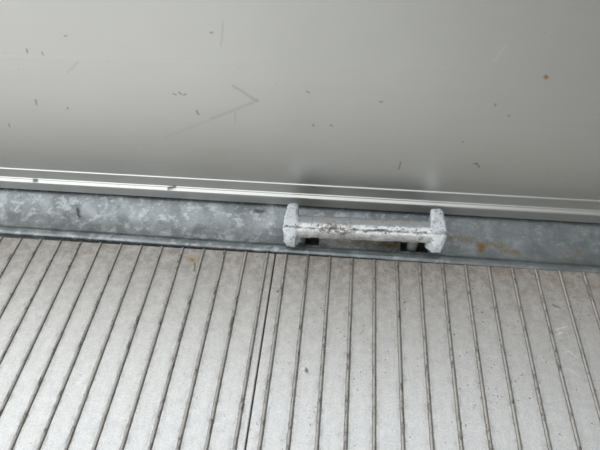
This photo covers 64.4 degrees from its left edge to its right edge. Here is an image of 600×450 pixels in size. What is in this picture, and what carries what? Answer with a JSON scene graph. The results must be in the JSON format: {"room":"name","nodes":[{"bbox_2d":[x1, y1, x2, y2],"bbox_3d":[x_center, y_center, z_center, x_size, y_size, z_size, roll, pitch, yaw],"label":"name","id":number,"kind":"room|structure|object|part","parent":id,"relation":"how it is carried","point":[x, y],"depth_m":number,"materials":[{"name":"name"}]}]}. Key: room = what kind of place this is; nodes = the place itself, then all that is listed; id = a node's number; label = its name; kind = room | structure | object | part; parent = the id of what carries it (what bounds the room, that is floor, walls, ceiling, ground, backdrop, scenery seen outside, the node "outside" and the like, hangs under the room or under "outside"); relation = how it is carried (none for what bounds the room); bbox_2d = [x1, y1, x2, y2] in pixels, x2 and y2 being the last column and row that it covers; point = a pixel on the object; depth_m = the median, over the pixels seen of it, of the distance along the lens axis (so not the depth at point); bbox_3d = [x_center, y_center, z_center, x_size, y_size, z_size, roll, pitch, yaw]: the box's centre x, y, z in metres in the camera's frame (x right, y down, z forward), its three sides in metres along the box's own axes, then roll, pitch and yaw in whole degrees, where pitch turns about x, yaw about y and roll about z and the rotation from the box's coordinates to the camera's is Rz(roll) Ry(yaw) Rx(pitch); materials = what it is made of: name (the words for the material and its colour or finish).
{"room":"truck cargo area","nodes":[
{"label":"truck cargo area","id":0,"kind":"room"},
{"bbox_2d":[0,0,599,222],"bbox_3d":[-0.013,-0.151,0.313,1.800,0.390,0.030,4,52,5],"label":"wall","id":1,"kind":"structure","parent":0,"point":[488,108],"depth_m":0.37,"materials":[{"name":"metal"}]},
{"bbox_2d":[0,236,599,449],"bbox_3d":[-0.127,0.897,-0.226,1.758,0.033,2.200,3,52,5],"label":"floor","id":2,"kind":"structure","parent":0,"point":[103,346],"depth_m":0.38,"materials":[{"name":"grey metal"}]},
{"bbox_2d":[0,188,599,273],"bbox_3d":[-0.009,-0.006,0.454,1.800,0.051,0.072,4,52,5],"label":"rail","id":3,"kind":"object","parent":2,"relation":"attached to","point":[568,246],"depth_m":0.45,"materials":[{"name":"metal"}]},
{"bbox_3d":[0.058,0.010,0.437,0.144,0.048,0.035,2,52,4],"label":"lashing handle","id":4,"kind":"part","parent":3,"relation":"part of","materials":[{"name":"silver metal"}]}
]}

